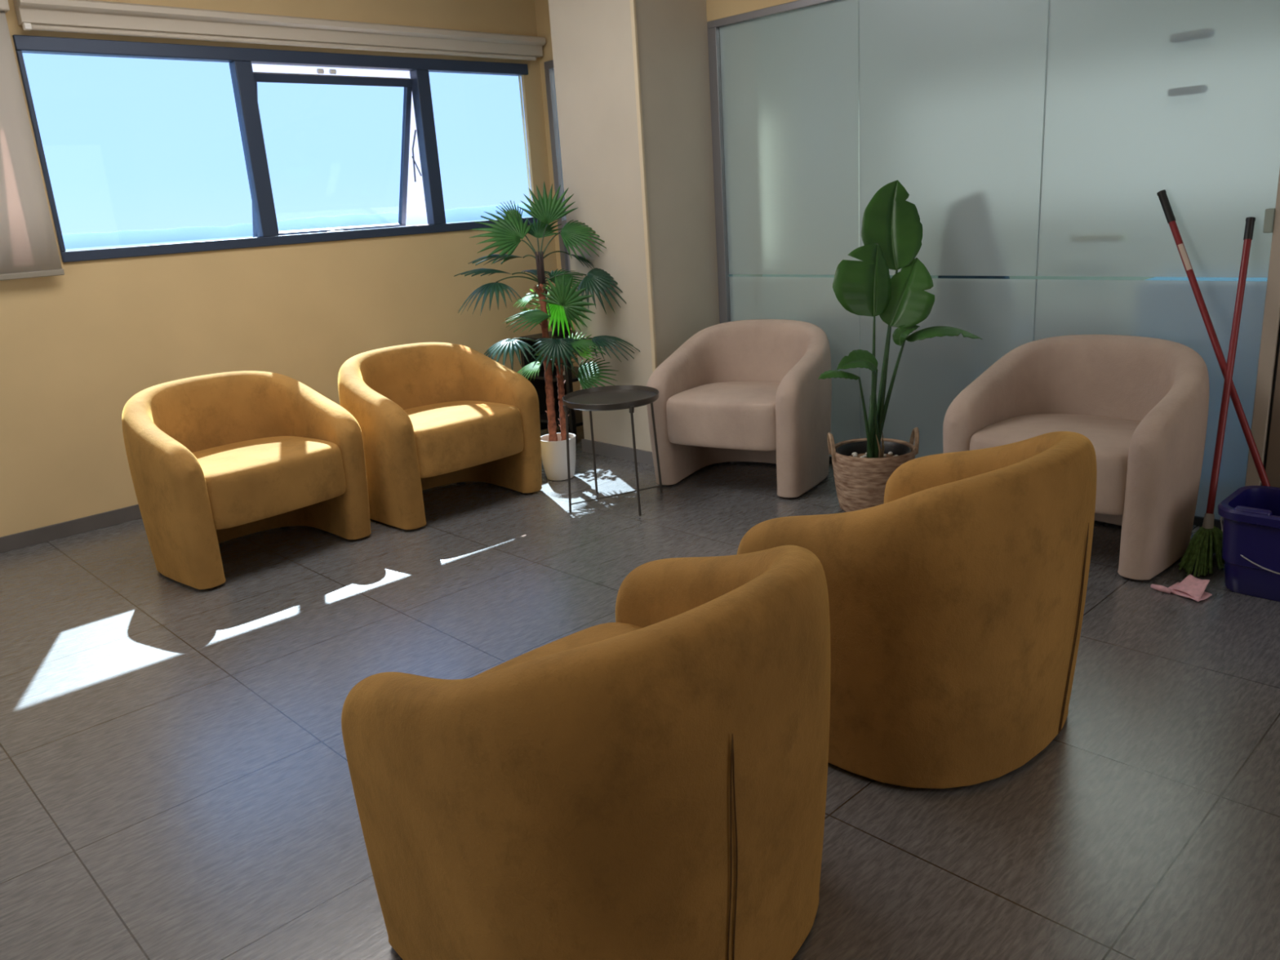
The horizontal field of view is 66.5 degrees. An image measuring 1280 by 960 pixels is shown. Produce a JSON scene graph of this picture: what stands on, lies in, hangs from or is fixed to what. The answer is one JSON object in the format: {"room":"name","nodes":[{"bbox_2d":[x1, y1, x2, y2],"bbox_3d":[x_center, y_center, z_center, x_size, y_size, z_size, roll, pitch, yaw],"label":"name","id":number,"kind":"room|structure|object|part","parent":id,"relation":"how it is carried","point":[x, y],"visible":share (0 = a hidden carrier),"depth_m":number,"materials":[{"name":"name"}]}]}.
{"room":"waiting room","nodes":[
{"label":"waiting room","id":0,"kind":"room"},
{"bbox_2d":[0,0,557,537],"bbox_3d":[-2.795,-1.108,4.362,5.990,2.750,0.320,-18,21,-41],"label":"wall","id":1,"kind":"structure","parent":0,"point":[77,345],"depth_m":4.87,"materials":[{"name":"beige paint"}]},
{"bbox_2d":[0,0,64,280],"bbox_3d":[-3.250,-1.258,3.588,1.830,1.162,0.084,-18,21,-41],"label":"roller blind","id":2,"kind":"object","parent":1,"relation":"attached to","point":[28,249],"visible":1,"depth_m":4.17,"materials":[{"name":"beige fabric"}]},
{"bbox_3d":[-3.285,-1.772,3.441,1.830,0.090,0.084,-18,21,-41],"label":"casing","id":3,"kind":"part","parent":2,"relation":"part of","materials":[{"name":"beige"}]},
{"bbox_2d":[0,504,142,553],"bbox_3d":[-2.604,0.207,4.602,5.960,0.070,0.012,-18,21,-41],"label":"baseboard","id":4,"kind":"structure","parent":1,"relation":"attached to","point":[58,531],"depth_m":4.54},
{"bbox_2d":[12,35,537,262],"bbox_3d":[-1.757,-1.761,5.267,2.737,0.965,0.375,-18,21,-41],"label":"window","id":5,"kind":"structure","parent":1,"relation":"attached to","point":[266,233],"depth_m":4.96,"materials":[{"name":"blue metal"}]},
{"bbox_3d":[-1.679,-1.768,5.354,0.923,0.850,0.036,-18,40,-41],"label":"sash frame","id":6,"kind":"part","parent":5,"relation":"part of","materials":[{"name":"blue metal"}]},
{"bbox_3d":[-1.716,-1.408,5.518,0.107,0.053,0.049,-18,40,-41],"label":"sash handle","id":7,"kind":"part","parent":5,"relation":"part of","materials":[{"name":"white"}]},
{"bbox_3d":[-1.680,-1.763,5.357,0.859,0.776,0.006,-18,40,-41],"label":"pane","id":8,"kind":"part","parent":5,"relation":"part of","materials":[{"name":"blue glass"}]},
{"bbox_3d":[-1.286,-1.857,5.590,0.010,0.282,0.078,-18,21,-41],"label":"stay arm","id":9,"kind":"part","parent":5,"relation":"part of","materials":[{"name":"blue metal"}]},
{"bbox_3d":[-0.941,-1.979,5.818,0.678,0.843,0.006,-18,21,-41],"label":"pane","id":10,"kind":"part","parent":5,"relation":"part of","materials":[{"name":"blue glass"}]},
{"bbox_2d":[13,0,546,60],"bbox_3d":[-1.596,-2.279,4.996,2.790,0.133,0.099,-18,21,-41],"label":"roller blind","id":11,"kind":"object","parent":1,"relation":"attached to","point":[81,16],"visible":1,"depth_m":4.73,"materials":[{"name":"beige fabric"}]},
{"bbox_2d":[533,0,580,391],"bbox_3d":[-0.229,-1.714,5.886,0.030,2.750,0.930,-18,21,-41],"label":"wall","id":12,"kind":"structure","parent":0,"point":[541,6],"depth_m":5.99,"materials":[{"name":"beige paint"}]},
{"bbox_2d":[543,59,570,274],"bbox_3d":[-0.275,-1.858,5.890,0.062,1.330,0.705,-18,21,-41],"label":"window","id":13,"kind":"structure","parent":12,"relation":"in","point":[548,65],"depth_m":6.05,"materials":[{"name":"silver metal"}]},
{"bbox_3d":[-0.285,-2.026,5.841,0.007,0.900,0.630,-18,21,-41],"label":"pane","id":14,"kind":"part","parent":13,"relation":"part of","materials":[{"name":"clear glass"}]},
{"bbox_3d":[-0.242,-1.412,6.017,0.018,0.310,0.630,-18,21,-41],"label":"panel","id":15,"kind":"part","parent":13,"relation":"part of","materials":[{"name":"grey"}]},
{"bbox_2d":[0,425,1279,959],"bbox_3d":[1.134,0.384,3.447,9.900,0.120,7.530,-18,21,-41],"label":"floor","id":16,"kind":"structure","parent":0,"point":[175,782],"depth_m":2.48,"materials":[{"name":"tile"}]},
{"bbox_2d":[121,370,371,589],"bbox_3d":[-1.665,-0.052,4.083,0.702,0.730,0.841,10,21,41],"label":"armchair","id":17,"kind":"object","parent":16,"relation":"on","point":[215,459],"visible":1,"depth_m":3.98,"materials":[{"name":"yellow fabric"}]},
{"bbox_3d":[-1.624,-0.019,4.057,0.585,0.234,0.624,10,21,41],"label":"seat","id":18,"kind":"part","parent":17,"relation":"part of","materials":[{"name":"yellow fabric"}]},
{"bbox_2d":[337,342,542,529],"bbox_3d":[-0.976,-0.254,4.628,0.841,0.730,0.702,-18,21,-41],"label":"armchair","id":19,"kind":"object","parent":16,"relation":"on","point":[428,415],"visible":0.94,"depth_m":4.53,"materials":[{"name":"yellow fabric"}]},
{"bbox_3d":[-0.938,-0.220,4.599,0.624,0.234,0.585,-18,21,-41],"label":"seat","id":20,"kind":"part","parent":19,"relation":"part of","materials":[{"name":"yellow fabric"}]},
{"bbox_2d":[453,181,639,480],"bbox_3d":[-0.471,-0.772,4.998,0.888,1.459,0.623,-8,16,-14],"label":"fan palm","id":21,"kind":"object","parent":16,"relation":"on","point":[565,304],"visible":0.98,"depth_m":4.93,"materials":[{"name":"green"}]},
{"bbox_2d":[519,329,582,444],"bbox_3d":[-0.426,-0.567,5.833,0.348,0.603,0.428,-18,21,-41],"label":"plant stand","id":22,"kind":"object","parent":16,"relation":"on","point":[575,416],"visible":0.31,"depth_m":5.83,"materials":[{"name":"black plastic"}]},
{"bbox_3d":[-0.680,-0.559,5.869,0.028,0.600,0.028,-18,21,-41],"label":"post","id":23,"kind":"part","parent":22,"relation":"part of","materials":[{"name":"black metal"}]},
{"bbox_2d":[517,284,570,336],"bbox_3d":[-0.470,-1.018,5.692,0.477,0.344,0.482,-18,21,-41],"label":"pot plant","id":24,"kind":"object","parent":22,"relation":"on","point":[566,331],"visible":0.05,"depth_m":5.69,"materials":[{"name":"green plant"}]},
{"bbox_3d":[-0.460,-1.041,5.659,0.406,0.249,0.378,-10,17,-21],"label":"stem","id":25,"kind":"part","parent":24,"relation":"part of","materials":[{"name":"brown plant"}]},
{"bbox_3d":[-0.463,-0.900,5.724,0.130,0.100,0.130,-18,21,-41],"label":"pot","id":26,"kind":"part","parent":24,"relation":"part of","materials":[{"name":"black plastic"}]},
{"bbox_3d":[-0.567,-0.599,5.975,0.344,0.565,0.012,-18,21,-41],"label":"panel","id":27,"kind":"part","parent":22,"relation":"part of","materials":[{"name":"black plastic"}]},
{"bbox_2d":[535,351,577,374],"bbox_3d":[-0.461,-0.719,5.745,0.334,0.192,0.345,-18,21,-41],"label":"pot plant","id":28,"kind":"object","parent":22,"relation":"on","point":[537,354],"visible":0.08,"depth_m":5.73,"materials":[{"name":"green plant"}]},
{"bbox_3d":[-0.401,-0.498,5.588,0.028,0.600,0.028,-18,21,-41],"label":"post","id":29,"kind":"part","parent":22,"relation":"part of","materials":[{"name":"black plastic"}]},
{"bbox_2d":[540,432,575,480],"bbox_3d":[-0.412,-0.115,4.955,0.187,0.212,0.187,-18,21,-41],"label":"pot","id":30,"kind":"object","parent":16,"relation":"on","point":[553,445],"depth_m":4.89,"materials":[{"name":"white ceramic"}]},
{"bbox_2d":[341,545,831,959],"bbox_3d":[-0.035,0.487,1.784,0.805,0.741,0.696,-18,21,-41],"label":"armchair","id":31,"kind":"object","parent":16,"relation":"on","point":[650,783],"visible":1,"depth_m":1.46,"materials":[{"name":"yellow fabric"}]},
{"bbox_3d":[-0.069,0.506,1.827,0.600,0.238,0.585,-18,21,-41],"label":"seat","id":32,"kind":"part","parent":31,"relation":"part of","materials":[{"name":"yellow fabric"}]},
{"bbox_2d":[562,385,662,515],"bbox_3d":[-0.109,-0.139,4.425,0.458,0.510,0.439,-18,21,-41],"label":"side table","id":33,"kind":"object","parent":16,"relation":"on","point":[612,397],"visible":1,"depth_m":4.39,"materials":[{"name":"brown metal"}]},
{"bbox_3d":[-0.317,-0.094,4.347,0.040,0.492,0.021,-11,17,-25],"label":"leg","id":34,"kind":"part","parent":33,"relation":"part of","materials":[{"name":"brown metal"}]},
{"bbox_3d":[-0.223,-0.172,4.598,0.022,0.492,0.026,-18,21,-41],"label":"leg","id":35,"kind":"part","parent":33,"relation":"part of","materials":[{"name":"brown metal"}]},
{"bbox_2d":[562,385,658,410],"bbox_3d":[-0.130,-0.367,4.353,0.432,0.030,0.432,-18,21,-41],"label":"table top","id":36,"kind":"object","parent":33,"relation":"on","point":[612,397],"depth_m":4.38,"materials":[{"name":"brown metal"}]},
{"bbox_3d":[-0.019,-0.082,4.234,0.022,0.492,0.030,-18,21,-41],"label":"leg","id":37,"kind":"part","parent":33,"relation":"part of","materials":[{"name":"brown metal"}]},
{"bbox_3d":[0.071,-0.172,4.533,0.042,0.492,0.023,-18,21,-41],"label":"leg","id":38,"kind":"part","parent":33,"relation":"part of","materials":[{"name":"brown metal"}]},
{"bbox_2d":[646,319,831,497],"bbox_3d":[0.516,-0.369,4.690,0.809,0.726,0.702,6,18,30],"label":"armchair","id":39,"kind":"object","parent":16,"relation":"on","point":[752,390],"visible":0.98,"depth_m":4.55,"materials":[{"name":"beige fabric"}]},
{"bbox_3d":[0.492,-0.329,4.655,0.600,0.233,0.585,6,18,30],"label":"seat","id":40,"kind":"part","parent":39,"relation":"part of","materials":[{"name":"beige fabric"}]},
{"bbox_2d":[827,426,919,511],"bbox_3d":[0.992,-0.048,4.153,0.348,0.341,0.348,-18,21,-41],"label":"basket","id":41,"kind":"object","parent":16,"relation":"on","point":[860,483],"visible":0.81,"depth_m":4.04,"materials":[{"name":"beige wicker"}]},
{"bbox_3d":[0.809,-0.148,4.125,0.029,0.109,0.094,-3,16,1],"label":"handle","id":42,"kind":"part","parent":41,"relation":"part of","materials":[{"name":"brown wicker"}]},
{"bbox_2d":[835,440,911,456],"bbox_3d":[0.994,-0.017,4.162,0.312,0.236,0.312,-18,21,-41],"label":"pot","id":43,"kind":"object","parent":41,"relation":"in","point":[860,448],"depth_m":4.22,"materials":[{"name":"black plastic"}]},
{"bbox_2d":[817,179,982,457],"bbox_3d":[1.009,-0.555,4.061,0.698,1.324,0.387,-7,16,-12],"label":"plant","id":44,"kind":"object","parent":41,"relation":"in","point":[891,230],"visible":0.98,"depth_m":4.02,"materials":[{"name":"green plant"}]},
{"bbox_3d":[1.159,-0.170,4.119,0.029,0.109,0.095,-4,16,1],"label":"handle","id":45,"kind":"part","parent":41,"relation":"part of","materials":[{"name":"brown wicker"}]},
{"bbox_2d":[737,431,1097,788],"bbox_3d":[0.729,0.248,2.444,0.801,0.741,0.691,-18,21,-41],"label":"armchair","id":46,"kind":"object","parent":16,"relation":"on","point":[957,600],"visible":0.88,"depth_m":2.13,"materials":[{"name":"yellow fabric"}]},
{"bbox_2d":[942,334,1208,580],"bbox_3d":[1.617,-0.129,3.588,0.702,0.726,0.809,-18,21,-41],"label":"armchair","id":47,"kind":"object","parent":16,"relation":"on","point":[1142,403],"visible":0.73,"depth_m":3.49,"materials":[{"name":"beige fabric"}]},
{"bbox_3d":[1.582,-0.091,3.561,0.585,0.233,0.600,-18,21,-41],"label":"seat","id":48,"kind":"part","parent":47,"relation":"part of","materials":[{"name":"beige fabric"}]},
{"bbox_2d":[1150,574,1212,601],"bbox_3d":[1.748,0.338,3.144,0.109,0.052,0.159,-15,19,-34],"label":"folded cloth","id":49,"kind":"object","parent":16,"relation":"on","point":[1191,587],"visible":1,"depth_m":3.12,"materials":[{"name":"pink fabric"}]},
{"bbox_2d":[1177,217,1255,577],"bbox_3d":[2.000,-0.288,3.288,0.150,1.134,0.586,11,21,42],"label":"broom","id":50,"kind":"object","parent":16,"relation":"on","point":[1206,541],"visible":0.97,"depth_m":3.36,"materials":[{"name":"green plastic bristles"},{"name":"red painted metal"},{"name":"black plastic"}]},
{"bbox_2d":[1202,513,1214,528],"bbox_3d":[1.964,0.153,3.370,0.054,0.077,0.038,-18,21,-41],"label":"socket","id":51,"kind":"object","parent":50,"relation":"attached to","point":[1208,521],"depth_m":3.36,"materials":[{"name":"grey"}]},
{"bbox_2d":[1217,485,1279,601],"bbox_3d":[2.105,0.215,3.038,0.344,0.302,0.527,-18,21,-41],"label":"bucket","id":52,"kind":"object","parent":16,"relation":"on","point":[1251,514],"visible":1,"depth_m":3.06,"materials":[{"name":"blue plastic"}]},
{"bbox_2d":[1156,189,1271,486],"bbox_3d":[2.072,-0.377,3.380,0.136,1.232,0.763,-12,18,-28],"label":"mop","id":53,"kind":"object","parent":52,"relation":"in","point":[1162,194],"visible":0.56,"depth_m":3.46,"materials":[{"name":"red metal"}]},
{"bbox_3d":[2.040,0.204,2.972,0.169,0.159,0.527,-18,21,-41],"label":"wire handle","id":54,"kind":"part","parent":52,"relation":"part of","materials":[{"name":"grey metal"}]},
{"bbox_3d":[1.897,0.100,3.021,0.035,0.024,0.100,-18,21,-41],"label":"spout","id":55,"kind":"part","parent":52,"relation":"part of","materials":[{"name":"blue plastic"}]},
{"bbox_2d":[548,0,762,451],"bbox_3d":[0.125,-1.538,5.185,0.870,2.750,0.600,-18,21,-41],"label":"wall pillar","id":56,"kind":"structure","parent":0,"point":[593,55],"depth_m":4.86,"materials":[{"name":"beige paint"}]},
{"bbox_2d":[581,439,653,466],"bbox_3d":[0.074,-0.207,5.425,0.512,0.070,0.624,-18,21,-41],"label":"baseboard","id":57,"kind":"structure","parent":56,"relation":"attached to","point":[646,457],"depth_m":5.27,"materials":[{"name":"grey tile"}]},
{"bbox_2d":[629,0,657,373],"bbox_3d":[0.018,-1.424,4.681,0.016,2.680,0.024,-18,21,-41],"label":"trim","id":58,"kind":"structure","parent":56,"relation":"attached to","point":[633,5],"depth_m":4.67,"materials":[{"name":"beige paint"}]},
{"bbox_2d":[706,0,797,22],"bbox_3d":[2.358,-1.093,3.093,0.100,2.750,5.580,-18,21,-41],"label":"wall partition","id":59,"kind":"structure","parent":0,"point":[716,9],"depth_m":4.67,"materials":[{"name":"beige paint"}]},
{"bbox_2d":[706,0,1279,528],"bbox_3d":[1.300,-1.036,4.233,0.060,2.155,2.525,-18,21,-41],"label":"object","id":60,"kind":"structure","parent":59,"relation":"in","point":[1024,137],"depth_m":3.97,"materials":[{"name":"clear glass"}]},
{"bbox_3d":[1.300,-1.036,4.233,0.060,2.155,2.525,-18,21,-41],"label":"partition frame","id":61,"kind":"part","parent":60,"relation":"part of","materials":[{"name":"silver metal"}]},
{"bbox_3d":[0.738,-1.159,4.798,0.010,2.095,0.799,-18,21,-41],"label":"glass panel","id":62,"kind":"part","parent":60,"relation":"part of","materials":[{"name":"glass"}]},
{"bbox_3d":[1.311,-1.033,4.221,0.010,2.095,0.838,-18,21,-41],"label":"glass panel","id":63,"kind":"part","parent":60,"relation":"part of","materials":[{"name":"glass"}]},
{"bbox_3d":[1.387,-0.013,4.503,0.040,0.032,2.470,-18,21,-41],"label":"rail","id":64,"kind":"part","parent":60,"relation":"part of","materials":[{"name":"grey"}]},
{"bbox_3d":[1.891,-0.906,3.637,0.010,2.095,0.821,-18,21,-41],"label":"glass panel","id":65,"kind":"part","parent":60,"relation":"part of","materials":[{"name":"glass"}]},
{"bbox_2d":[1244,168,1279,487],"bbox_3d":[2.525,-0.772,3.016,0.115,2.155,1.022,-18,21,-41],"label":"door","id":66,"kind":"structure","parent":59,"relation":"in","point":[1265,424],"depth_m":3.44,"materials":[{"name":"beige wood"}]},
{"bbox_2d":[762,274,1155,279],"bbox_3d":[3.017,-1.758,5.185,3.910,2.800,6.000,-18,21,-41],"label":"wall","id":67,"kind":"structure","parent":0,"point":[763,275],"depth_m":7.61,"materials":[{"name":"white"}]},
{"bbox_3d":[3.075,-0.409,5.536,3.800,0.012,5.800,-18,21,-41],"label":"floor","id":68,"kind":"structure","parent":0,"visible":0},
{"bbox_2d":[937,275,1009,279],"bbox_3d":[1.563,-0.689,4.566,0.440,1.274,0.450,7,19,33],"label":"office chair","id":69,"kind":"object","parent":68,"relation":"on","point":[939,277],"visible":0.02,"depth_m":4.49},
{"bbox_2d":[1145,276,1267,280],"bbox_3d":[2.787,-0.389,3.958,0.400,0.848,1.380,-18,21,-41],"label":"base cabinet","id":70,"kind":"object","parent":68,"relation":"on","point":[1175,278],"visible":0.03,"depth_m":4.10,"materials":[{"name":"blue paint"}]},
{"label":"outside","id":71,"kind":"structure","parent":0,"visible":0},
{"bbox_2d":[65,217,525,251],"bbox_3d":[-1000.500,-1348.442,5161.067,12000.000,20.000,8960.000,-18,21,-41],"label":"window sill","id":72,"kind":"object","parent":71,"point":[247,237],"depth_m":4745.95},
{"bbox_2d":[62,203,531,248],"bbox_3d":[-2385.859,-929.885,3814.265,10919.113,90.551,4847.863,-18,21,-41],"label":"sea","id":73,"kind":"structure","parent":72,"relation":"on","point":[91,239],"depth_m":5547.23,"materials":[{"name":"blue liquid"}]}
]}

